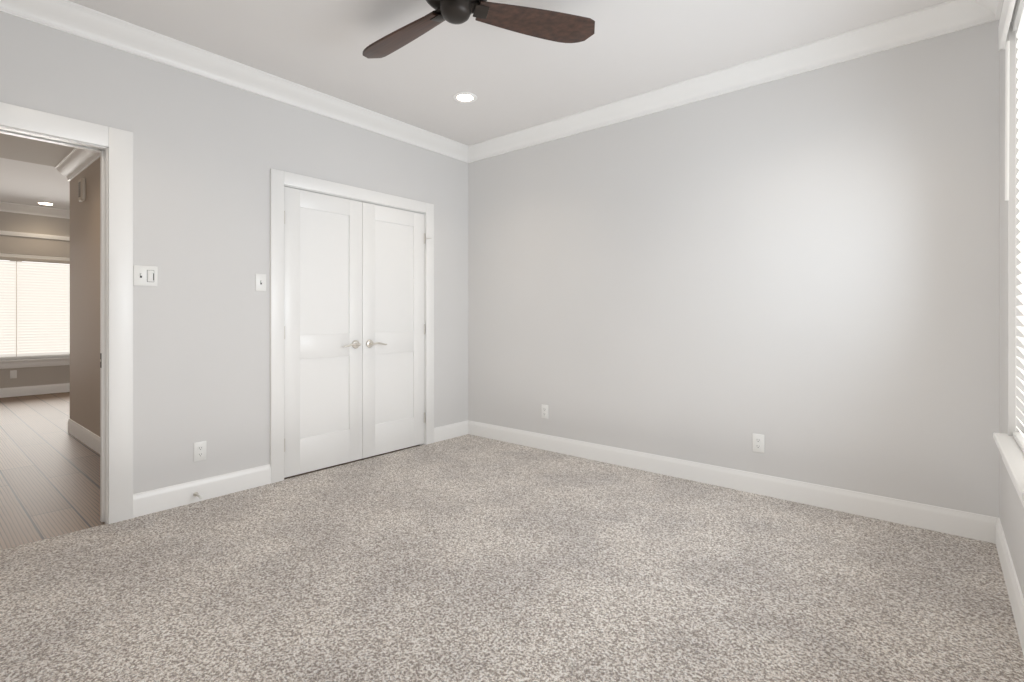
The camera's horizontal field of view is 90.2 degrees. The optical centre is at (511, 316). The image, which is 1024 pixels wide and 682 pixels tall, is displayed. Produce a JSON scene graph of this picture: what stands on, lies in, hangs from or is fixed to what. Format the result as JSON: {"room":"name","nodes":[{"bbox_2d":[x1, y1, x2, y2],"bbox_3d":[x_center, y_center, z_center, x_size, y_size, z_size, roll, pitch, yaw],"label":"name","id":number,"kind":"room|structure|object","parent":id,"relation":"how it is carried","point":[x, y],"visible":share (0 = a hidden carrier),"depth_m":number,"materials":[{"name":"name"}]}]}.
{"room":"empty bedroom","nodes":[
{"label":"empty bedroom","id":0,"kind":"room"},
{"bbox_2d":[0,211,69,387],"bbox_3d":[-6.278,-0.227,8.367,0.120,2.740,5.470,0,0,40],"label":"wall","id":1,"kind":"structure","parent":0,"point":[34,224],"depth_m":7.44,"materials":[{"name":"paint"}]},
{"bbox_2d":[10,370,16,378],"bbox_3d":[-7.107,0.826,7.275,0.008,0.115,0.070,0,0,40],"label":"outlet","id":2,"kind":"object","parent":1,"relation":"attached to","point":[13,373],"visible":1,"depth_m":7.27,"materials":[{"name":"white plastic"}]},
{"bbox_2d":[0,253,69,368],"bbox_3d":[-6.990,-0.080,7.483,0.160,1.635,2.300,0,0,40],"label":"window","id":3,"kind":"structure","parent":1,"relation":"in","point":[34,314],"depth_m":7.46,"materials":[{"name":"white plastic"}]},
{"bbox_2d":[0,202,69,240],"bbox_3d":[-6.228,-1.372,8.247,0.108,0.450,5.350,0,0,40],"label":"crown molding","id":4,"kind":"structure","parent":1,"relation":"attached to","point":[4,206],"depth_m":7.41,"materials":[{"name":"white wood"}]},
{"bbox_2d":[0,383,69,397],"bbox_3d":[-6.255,1.077,8.289,0.015,0.133,5.320,0,0,40],"label":"baseboard","id":5,"kind":"structure","parent":1,"relation":"attached to","point":[65,387],"depth_m":7.44,"materials":[{"name":"white wood"}]},
{"bbox_2d":[0,133,73,209],"bbox_3d":[-3.815,-1.557,6.230,6.640,0.200,5.590,0,0,40],"label":"ceiling","id":6,"kind":"structure","parent":0,"point":[31,174],"depth_m":5.70,"materials":[{"name":"paint"}]},
{"bbox_2d":[70,157,99,436],"bbox_3d":[-3.146,-0.227,4.099,2.880,2.740,0.120,0,0,40],"label":"wall","id":7,"kind":"structure","parent":0,"point":[85,314],"depth_m":4.47,"materials":[{"name":"beige paint"}]},
{"bbox_2d":[55,148,99,180],"bbox_3d":[-3.257,-1.398,4.044,2.980,0.118,0.108,0,0,40],"label":"crown molding","id":8,"kind":"structure","parent":7,"relation":"attached to","point":[77,160],"depth_m":4.61,"materials":[{"name":"white wood"}]},
{"bbox_2d":[78,178,85,201],"bbox_3d":[-3.902,-1.147,4.630,0.130,0.200,0.036,0,0,40],"label":"door chime","id":9,"kind":"object","parent":7,"relation":"attached to","point":[81,189],"visible":1,"depth_m":4.59,"materials":[{"name":"beige plastic"}]},
{"bbox_2d":[68,418,99,453],"bbox_3d":[-3.227,1.077,4.080,2.980,0.133,0.015,0,0,40],"label":"baseboard","id":10,"kind":"structure","parent":7,"relation":"attached to","point":[90,439],"depth_m":4.58,"materials":[{"name":"white wood"}]},
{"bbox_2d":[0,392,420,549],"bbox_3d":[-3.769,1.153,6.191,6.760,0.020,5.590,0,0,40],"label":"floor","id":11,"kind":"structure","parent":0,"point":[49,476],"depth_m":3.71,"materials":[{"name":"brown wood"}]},
{"bbox_2d":[0,11,467,493],"bbox_3d":[-1.703,-0.227,3.486,0.120,2.740,4.090,0,0,40],"label":"wall","id":12,"kind":"structure","parent":0,"point":[208,154],"depth_m":3.17,"materials":[{"name":"grey paint"}]},
{"bbox_2d":[0,126,107,523],"bbox_3d":[-2.518,0.103,2.512,0.120,2.080,0.850,0,0,40],"label":"doorway","id":13,"kind":"structure","parent":12,"relation":"in","point":[102,151],"depth_m":2.81,"materials":[{"name":"white wood"}]},
{"bbox_2d":[0,102,132,523],"bbox_3d":[-2.518,0.055,2.512,0.156,2.176,1.042,0,0,40],"label":"door frame","id":14,"kind":"structure","parent":12,"relation":"attached to","point":[118,143],"depth_m":2.81,"materials":[{"name":"white wood"}]},
{"bbox_2d":[133,265,157,285],"bbox_3d":[-2.092,-0.232,2.916,0.016,0.115,0.116,0,0,40],"label":"double light switch","id":15,"kind":"object","parent":12,"relation":"attached to","point":[145,275],"visible":1,"depth_m":2.92,"materials":[{"name":"white plastic"}]},
{"bbox_2d":[194,441,205,461],"bbox_3d":[-1.914,0.828,3.133,0.009,0.115,0.070,0,0,40],"label":"outlet","id":16,"kind":"object","parent":12,"relation":"attached to","point":[199,451],"visible":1,"depth_m":3.13,"materials":[{"name":"white plastic"}]},
{"bbox_2d":[133,464,270,517],"bbox_3d":[-1.885,1.069,3.164,0.015,0.133,0.771,0,0,40],"label":"baseboard","id":17,"kind":"structure","parent":12,"relation":"attached to","point":[152,501],"depth_m":3.12,"materials":[{"name":"white wood"}]},
{"bbox_2d":[193,492,202,498],"bbox_3d":[-1.890,1.081,3.075,0.096,0.026,0.026,0,0,40],"label":"door stop","id":18,"kind":"object","parent":17,"relation":"attached to","point":[195,494],"visible":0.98,"depth_m":3.08,"materials":[{"name":"silver metal"}]},
{"bbox_2d":[0,0,471,162],"bbox_3d":[-1.615,-1.538,3.413,0.109,0.118,3.850,0,0,40],"label":"crown molding","id":19,"kind":"structure","parent":12,"relation":"attached to","point":[79,20],"depth_m":3.13,"materials":[{"name":"white wood"}]},
{"bbox_2d":[255,274,265,290],"bbox_3d":[-1.677,-0.227,3.412,0.016,0.115,0.070,0,0,40],"label":"light switch","id":20,"kind":"object","parent":12,"relation":"attached to","point":[260,282],"visible":1,"depth_m":3.41,"materials":[{"name":"white plastic"}]},
{"bbox_2d":[270,168,433,482],"bbox_3d":[-1.199,0.070,4.041,0.182,2.146,1.454,0,0,40],"label":"door frame","id":21,"kind":"structure","parent":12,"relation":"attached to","point":[424,264],"depth_m":3.92,"materials":[{"name":"white wood"}]},
{"bbox_2d":[434,420,467,442],"bbox_3d":[-0.573,1.069,4.733,0.015,0.133,0.409,0,0,40],"label":"baseboard","id":22,"kind":"structure","parent":12,"relation":"attached to","point":[441,433],"depth_m":4.73,"materials":[{"name":"white wood"}]},
{"bbox_2d":[68,0,949,145],"bbox_3d":[-0.232,-1.627,2.256,3.955,0.060,4.090,0,0,40],"label":"ceiling","id":23,"kind":"structure","parent":0,"point":[512,81],"depth_m":3.02,"materials":[{"name":"paint"}]},
{"bbox_2d":[453,92,476,102],"bbox_3d":[-0.342,-1.593,3.719,0.178,0.007,0.178,0,0,40],"label":"recessed light","id":24,"kind":"object","parent":23,"relation":"in","point":[464,97],"visible":1,"depth_m":3.71,"materials":[{"name":"white"}]},
{"bbox_2d":[362,0,594,58],"bbox_3d":[-0.376,-1.477,2.422,1.117,0.240,1.222,0,0,40],"label":"ceiling fan","id":25,"kind":"object","parent":23,"relation":"hanging from","point":[560,27],"visible":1,"depth_m":2.45,"materials":[{"name":"brown wood"}]},
{"bbox_2d":[0,434,1023,681],"bbox_3d":[-0.232,1.147,2.256,3.715,0.032,3.850,0,0,40],"label":"floor","id":26,"kind":"structure","parent":0,"point":[468,558],"depth_m":2.13,"materials":[{"name":"beige carpet"}]},
{"bbox_2d":[468,20,998,517],"bbox_3d":[1.087,-0.227,3.741,3.835,2.740,0.120,0,0,40],"label":"wall","id":27,"kind":"structure","parent":0,"point":[800,272],"depth_m":3.19,"materials":[{"name":"grey paint"}]},
{"bbox_2d":[542,404,547,418],"bbox_3d":[0.279,0.808,4.332,0.070,0.115,0.009,0,0,40],"label":"outlet","id":28,"kind":"object","parent":27,"relation":"attached to","point":[544,411],"visible":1,"depth_m":4.33,"materials":[{"name":"white plastic"}]},
{"bbox_2d":[468,0,971,161],"bbox_3d":[0.962,-1.538,3.697,3.480,0.118,0.108,0,0,40],"label":"crown molding","id":29,"kind":"structure","parent":27,"relation":"attached to","point":[947,17],"depth_m":3.22,"materials":[{"name":"white wood"}]},
{"bbox_2d":[468,420,991,542],"bbox_3d":[0.984,1.069,3.739,3.680,0.133,0.015,0,0,40],"label":"baseboard","id":30,"kind":"structure","parent":27,"relation":"attached to","point":[956,523],"depth_m":3.20,"materials":[{"name":"white wood"}]},
{"bbox_2d":[752,433,763,452],"bbox_3d":[1.570,0.808,3.253,0.070,0.115,0.009,0,0,40],"label":"outlet","id":31,"kind":"object","parent":27,"relation":"attached to","point":[757,442],"visible":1,"depth_m":3.25,"materials":[{"name":"white plastic"}]},
{"bbox_2d":[999,0,1023,597],"bbox_3d":[1.200,-0.227,0.980,0.120,2.740,3.970,0,0,40],"label":"wall","id":32,"kind":"structure","parent":0,"point":[1011,512],"depth_m":2.21,"materials":[{"name":"grey paint"}]},
{"bbox_2d":[964,0,1002,26],"bbox_3d":[1.151,-1.538,1.100,0.108,0.118,3.850,0,0,40],"label":"crown molding","id":33,"kind":"structure","parent":32,"relation":"attached to","point":[980,12],"depth_m":2.55,"materials":[{"name":"white wood"}]},
{"bbox_2d":[992,517,1023,655],"bbox_3d":[1.187,1.069,1.070,0.015,0.133,3.850,0,0,40],"label":"baseboard","id":34,"kind":"structure","parent":32,"relation":"attached to","point":[1014,591],"depth_m":2.04,"materials":[{"name":"white wood"}]},
{"bbox_2d":[993,433,1023,506],"bbox_3d":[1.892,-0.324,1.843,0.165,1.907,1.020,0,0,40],"label":"window sill","id":35,"kind":"structure","parent":32,"relation":"in","point":[1011,452],"depth_m":1.88,"materials":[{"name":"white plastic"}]},
{"bbox_2d":[998,0,1023,452],"bbox_3d":[1.876,-0.382,1.856,0.093,1.798,0.960,0,0,40],"label":"window blind","id":36,"kind":"object","parent":32,"relation":"attached to","point":[1005,21],"visible":1,"depth_m":2.13,"materials":[{"name":"white plastic"}]}
]}

